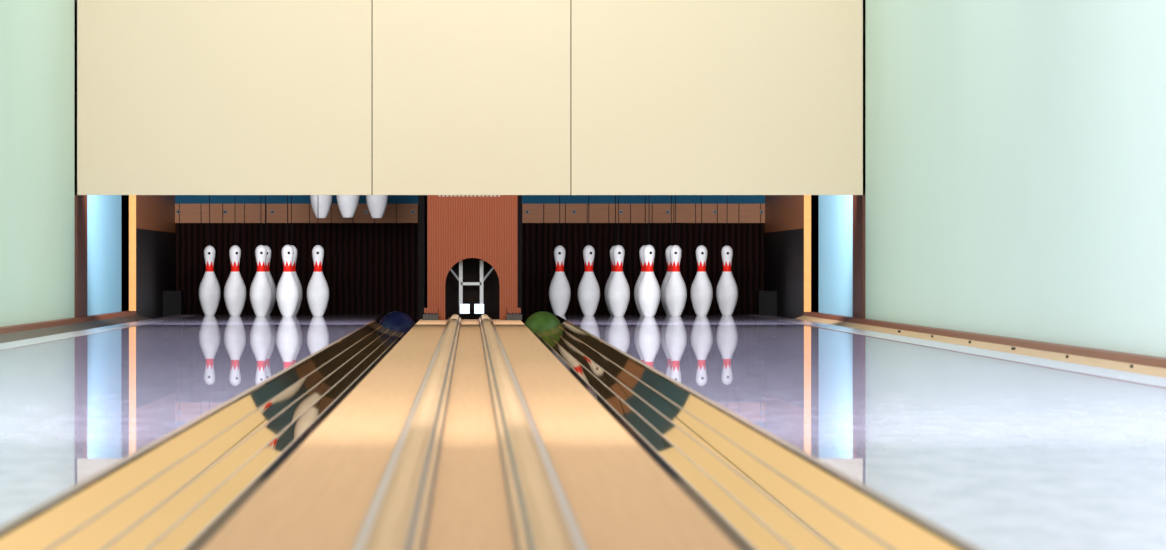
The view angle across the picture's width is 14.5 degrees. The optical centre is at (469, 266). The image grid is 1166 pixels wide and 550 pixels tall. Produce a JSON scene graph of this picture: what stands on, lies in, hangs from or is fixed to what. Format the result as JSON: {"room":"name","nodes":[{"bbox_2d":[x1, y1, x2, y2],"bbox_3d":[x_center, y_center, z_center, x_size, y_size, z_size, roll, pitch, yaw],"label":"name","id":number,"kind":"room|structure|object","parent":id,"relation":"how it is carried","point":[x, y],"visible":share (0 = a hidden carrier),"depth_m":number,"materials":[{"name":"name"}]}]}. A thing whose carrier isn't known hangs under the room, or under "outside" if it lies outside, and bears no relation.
{"room":"bowling alley","nodes":[
{"label":"bowling alley","id":0,"kind":"room"},
{"bbox_2d":[0,0,128,326],"bbox_3d":[-1.784,-1.087,12.615,0.112,3.300,28.230,0,0,0],"label":"wall","id":1,"kind":"structure","parent":0,"point":[37,37],"depth_m":18.85,"materials":[{"name":"green paint"}]},
{"bbox_2d":[0,311,151,342],"bbox_3d":[-1.677,0.253,10.890,0.125,0.061,24.781,0,0,0],"label":"skirting board","id":2,"kind":"object","parent":1,"relation":"attached to","point":[11,333],"visible":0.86,"depth_m":18.88,"materials":[{"name":"wood"}]},
{"bbox_2d":[129,195,183,318],"bbox_3d":[-1.668,-0.237,24.864,0.136,1.600,3.133,0,0,0],"label":"wall","id":3,"kind":"structure","parent":0,"point":[153,294],"depth_m":24.58,"materials":[{"name":"brown wood"}]},
{"bbox_2d":[0,315,383,525],"bbox_3d":[-1.046,0.413,11.900,1.138,0.300,26.800,0,0,0],"label":"lane","id":4,"kind":"structure","parent":0,"point":[73,405],"depth_m":10.70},
{"bbox_2d":[199,195,220,314],"bbox_3d":[-1.422,-0.386,25.000,0.121,1.298,0.121,0,0,9],"label":"pin","id":5,"kind":"object","parent":4,"relation":"on","point":[209,288],"visible":1,"depth_m":24.96,"materials":[{"name":"white plastic"}]},
{"bbox_2d":[224,245,245,315],"bbox_3d":[-1.270,-0.386,24.736,0.121,1.298,0.121,0,0,-13],"label":"pin","id":6,"kind":"object","parent":4,"relation":"on","point":[234,289],"visible":1,"depth_m":24.70,"materials":[{"name":"white plastic"}]},
{"bbox_2d":[250,245,271,315],"bbox_3d":[-1.117,-0.386,24.472,0.121,1.298,0.121,0,0,1],"label":"pin","id":7,"kind":"object","parent":4,"relation":"on","point":[260,289],"visible":1,"depth_m":24.44,"materials":[{"name":"white plastic"}]},
{"bbox_2d":[265,195,275,314],"bbox_3d":[-1.117,-0.386,25.000,0.121,1.298,0.121,0,0,-12],"label":"pin","id":8,"kind":"object","parent":4,"relation":"on","point":[267,265],"visible":0.37,"depth_m":24.98,"materials":[{"name":"white plastic"}]},
{"bbox_2d":[276,195,298,316],"bbox_3d":[-0.965,-0.386,24.208,0.121,1.298,0.121,0,0,-7],"label":"pin","id":9,"kind":"object","parent":4,"relation":"on","point":[287,291],"visible":1,"depth_m":24.17,"materials":[{"name":"white plastic"}]},
{"bbox_2d":[290,195,302,315],"bbox_3d":[-0.965,-0.386,24.736,0.121,1.298,0.121,0,0,-6],"label":"pin","id":10,"kind":"object","parent":4,"relation":"on","point":[293,247],"visible":0.33,"depth_m":24.72,"materials":[{"name":"white plastic"}]},
{"bbox_2d":[176,223,417,323],"bbox_3d":[-0.999,0.038,26.450,1.392,0.578,0.036,0,0,0],"label":"curtain","id":11,"kind":"object","parent":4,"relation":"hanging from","point":[369,268],"depth_m":26.45,"materials":[{"name":"black fabric"}]},
{"bbox_2d":[307,245,328,315],"bbox_3d":[-0.813,-0.386,24.472,0.121,1.298,0.121,0,0,8],"label":"pin","id":12,"kind":"object","parent":4,"relation":"on","point":[317,289],"visible":1,"depth_m":24.44,"materials":[{"name":"white plastic"}]},
{"bbox_2d":[0,321,406,549],"bbox_3d":[-0.363,0.413,10.451,0.227,0.300,23.902,0,0,0],"label":"gutter","id":13,"kind":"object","parent":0,"point":[177,491],"depth_m":6.64,"materials":[{"name":"brown wood"}]},
{"bbox_2d":[418,195,426,320],"bbox_3d":[-0.246,0.038,24.784,0.032,1.050,3.292,0,0,0],"label":"wall","id":14,"kind":"structure","parent":0,"point":[422,199],"depth_m":23.14,"materials":[{"name":"black"}]},
{"bbox_2d":[75,0,864,195],"bbox_3d":[0.000,-1.524,20.154,3.480,2.426,0.030,0,0,0],"label":"panel","id":15,"kind":"object","parent":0,"point":[174,97],"visible":1,"depth_m":20.14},
{"bbox_2d":[175,195,764,222],"bbox_3d":[0.000,-0.645,26.391,3.400,0.783,0.038,0,0,0],"label":"strip","id":16,"kind":"object","parent":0,"point":[188,208],"visible":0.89,"depth_m":26.38,"materials":[{"name":"brown wood"}]},
{"bbox_2d":[201,319,738,549],"bbox_3d":[0.000,0.413,10.809,0.500,0.300,24.619,0,0,0],"label":"divider","id":17,"kind":"object","parent":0,"point":[321,497],"visible":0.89,"depth_m":5.89,"materials":[{"name":"brown wood"}]},
{"bbox_2d":[352,314,587,549],"bbox_3d":[0.000,0.249,10.669,0.220,0.027,24.339,0,0,0],"label":"rails","id":18,"kind":"object","parent":17,"relation":"on","point":[397,517],"visible":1,"depth_m":5.49,"materials":[{"name":"brown wood"}]},
{"bbox_2d":[423,195,521,319],"bbox_3d":[0.012,-0.337,22.851,0.491,1.200,0.415,0,0,0],"label":"housing","id":19,"kind":"object","parent":17,"relation":"on","point":[472,240],"visible":0.63,"depth_m":22.72,"materials":[{"name":"wood"}]},
{"bbox_2d":[517,195,521,320],"bbox_3d":[0.246,0.038,24.784,0.032,1.050,3.292,0,0,0],"label":"wall","id":20,"kind":"structure","parent":0,"point":[519,197],"depth_m":23.14,"materials":[{"name":"black"}]},
{"bbox_2d":[522,223,763,323],"bbox_3d":[0.999,0.038,26.450,1.392,0.578,0.036,0,0,0],"label":"curtain","id":21,"kind":"object","parent":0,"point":[539,240],"depth_m":26.45,"materials":[{"name":"black fabric"}]},
{"bbox_2d":[533,321,981,549],"bbox_3d":[0.363,0.413,10.451,0.227,0.300,23.902,0,0,0],"label":"gutter","id":22,"kind":"object","parent":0,"point":[762,491],"visible":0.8,"depth_m":6.60,"materials":[{"name":"brown wood"}]},
{"bbox_2d":[756,195,810,318],"bbox_3d":[1.668,-0.237,24.864,0.136,1.600,3.133,0,0,0],"label":"wall","id":23,"kind":"structure","parent":0,"point":[787,225],"depth_m":24.58,"materials":[{"name":"brown wood"}]},
{"bbox_2d":[556,315,1165,549],"bbox_3d":[1.063,0.413,11.900,1.173,0.300,26.800,0,0,0],"label":"lane","id":24,"kind":"structure","parent":0,"point":[998,450],"depth_m":8.11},
{"bbox_2d":[549,195,570,314],"bbox_3d":[0.490,-0.386,25.000,0.121,1.298,0.121,0,0,9],"label":"pin","id":25,"kind":"object","parent":24,"relation":"on","point":[559,288],"visible":0.99,"depth_m":24.96,"materials":[{"name":"white plastic"}]},
{"bbox_2d":[578,195,599,315],"bbox_3d":[0.642,-0.386,24.736,0.121,1.298,0.121,0,0,-13],"label":"pin","id":26,"kind":"object","parent":24,"relation":"on","point":[588,288],"visible":0.99,"depth_m":24.70,"materials":[{"name":"white plastic"}]},
{"bbox_2d":[604,195,615,314],"bbox_3d":[0.795,-0.386,25.000,0.121,1.298,0.121,0,0,-12],"label":"pin","id":27,"kind":"object","parent":24,"relation":"on","point":[612,247],"visible":0.35,"depth_m":24.98,"materials":[{"name":"white plastic"}]},
{"bbox_2d":[607,195,629,315],"bbox_3d":[0.795,-0.386,24.472,0.121,1.298,0.121,0,0,1],"label":"pin","id":28,"kind":"object","parent":24,"relation":"on","point":[618,292],"visible":1,"depth_m":24.44,"materials":[{"name":"white plastic"}]},
{"bbox_2d":[634,195,645,315],"bbox_3d":[0.947,-0.386,24.736,0.121,1.298,0.121,0,0,-6],"label":"pin","id":29,"kind":"object","parent":24,"relation":"on","point":[642,247],"visible":0.38,"depth_m":24.72,"materials":[{"name":"white plastic"}]},
{"bbox_2d":[638,245,659,316],"bbox_3d":[0.947,-0.386,24.208,0.121,1.298,0.121,0,0,-7],"label":"pin","id":30,"kind":"object","parent":24,"relation":"on","point":[648,289],"visible":1,"depth_m":24.17,"materials":[{"name":"white plastic"}]},
{"bbox_2d":[660,195,671,314],"bbox_3d":[1.099,-0.386,25.000,0.121,1.298,0.121,0,0,-5],"label":"pin","id":31,"kind":"object","parent":24,"relation":"on","point":[667,252],"visible":0.42,"depth_m":24.98,"materials":[{"name":"white plastic"}]},
{"bbox_2d":[664,195,686,315],"bbox_3d":[1.099,-0.386,24.472,0.121,1.298,0.121,0,0,8],"label":"pin","id":32,"kind":"object","parent":24,"relation":"on","point":[675,293],"visible":0.99,"depth_m":24.44,"materials":[{"name":"white plastic"}]},
{"bbox_2d":[690,195,712,315],"bbox_3d":[1.252,-0.386,24.736,0.121,1.298,0.121,0,0,2],"label":"pin","id":33,"kind":"object","parent":24,"relation":"on","point":[701,293],"visible":1,"depth_m":24.70,"materials":[{"name":"white plastic"}]},
{"bbox_2d":[716,245,737,314],"bbox_3d":[1.404,-0.386,25.000,0.121,1.298,0.121,0,0,3],"label":"pin","id":34,"kind":"object","parent":24,"relation":"on","point":[727,289],"visible":1,"depth_m":24.96,"materials":[{"name":"white plastic"}]},
{"bbox_2d":[811,0,1165,357],"bbox_3d":[1.784,-1.087,12.615,0.112,3.300,28.230,0,0,0],"label":"wall","id":35,"kind":"structure","parent":0,"point":[1015,150],"depth_m":14.76,"materials":[{"name":"green paint"}]},
{"bbox_2d":[795,312,1165,377],"bbox_3d":[1.695,0.255,10.890,0.090,0.056,24.781,0,0,0],"label":"skirting board","id":36,"kind":"object","parent":35,"relation":"attached to","point":[1115,360],"visible":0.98,"depth_m":14.16,"materials":[{"name":"wood"}]},
{"bbox_3d":[0.000,-1.067,23.399,3.540,0.060,6.461,0,0,0],"label":"ceiling","id":37,"kind":"structure","parent":0,"visible":0},
{"bbox_2d":[310,195,331,217],"bbox_3d":[-0.813,-0.651,25.000,0.121,0.768,0.121,0,0,-5],"label":"pin","id":38,"kind":"object","parent":37,"relation":"hanging from","point":[321,204],"visible":0.38,"depth_m":24.96,"materials":[{"name":"white plastic"}]},
{"bbox_2d":[337,195,358,217],"bbox_3d":[-0.660,-0.651,24.736,0.121,0.768,0.121,0,0,2],"label":"pin","id":39,"kind":"object","parent":37,"relation":"hanging from","point":[347,204],"visible":0.47,"depth_m":24.69,"materials":[{"name":"white plastic"}]},
{"bbox_2d":[366,195,387,217],"bbox_3d":[-0.508,-0.651,25.000,0.121,0.768,0.121,0,0,3],"label":"pin","id":40,"kind":"object","parent":37,"relation":"hanging from","point":[376,204],"visible":0.43,"depth_m":24.96,"materials":[{"name":"white plastic"}]},
{"bbox_3d":[-0.369,0.488,23.851,0.215,0.150,2.898,0,0,0],"label":"floor","id":41,"kind":"structure","parent":0,"visible":0},
{"bbox_2d":[379,311,414,332],"bbox_3d":[-0.362,0.316,22.669,0.194,0.194,0.194,0,0,0],"label":"ball","id":42,"kind":"object","parent":41,"relation":"on","point":[398,321],"visible":0.48,"depth_m":22.60,"materials":[{"name":"blue plastic"}]},
{"bbox_3d":[0.369,0.488,23.851,0.215,0.150,2.898,0,0,0],"label":"floor","id":43,"kind":"structure","parent":0,"visible":0},
{"bbox_2d":[525,311,560,332],"bbox_3d":[0.360,0.316,22.669,0.194,0.194,0.194,0,0,0],"label":"ball","id":44,"kind":"object","parent":43,"relation":"on","point":[541,321],"visible":0.46,"depth_m":22.60,"materials":[{"name":"green plastic"}]}
]}

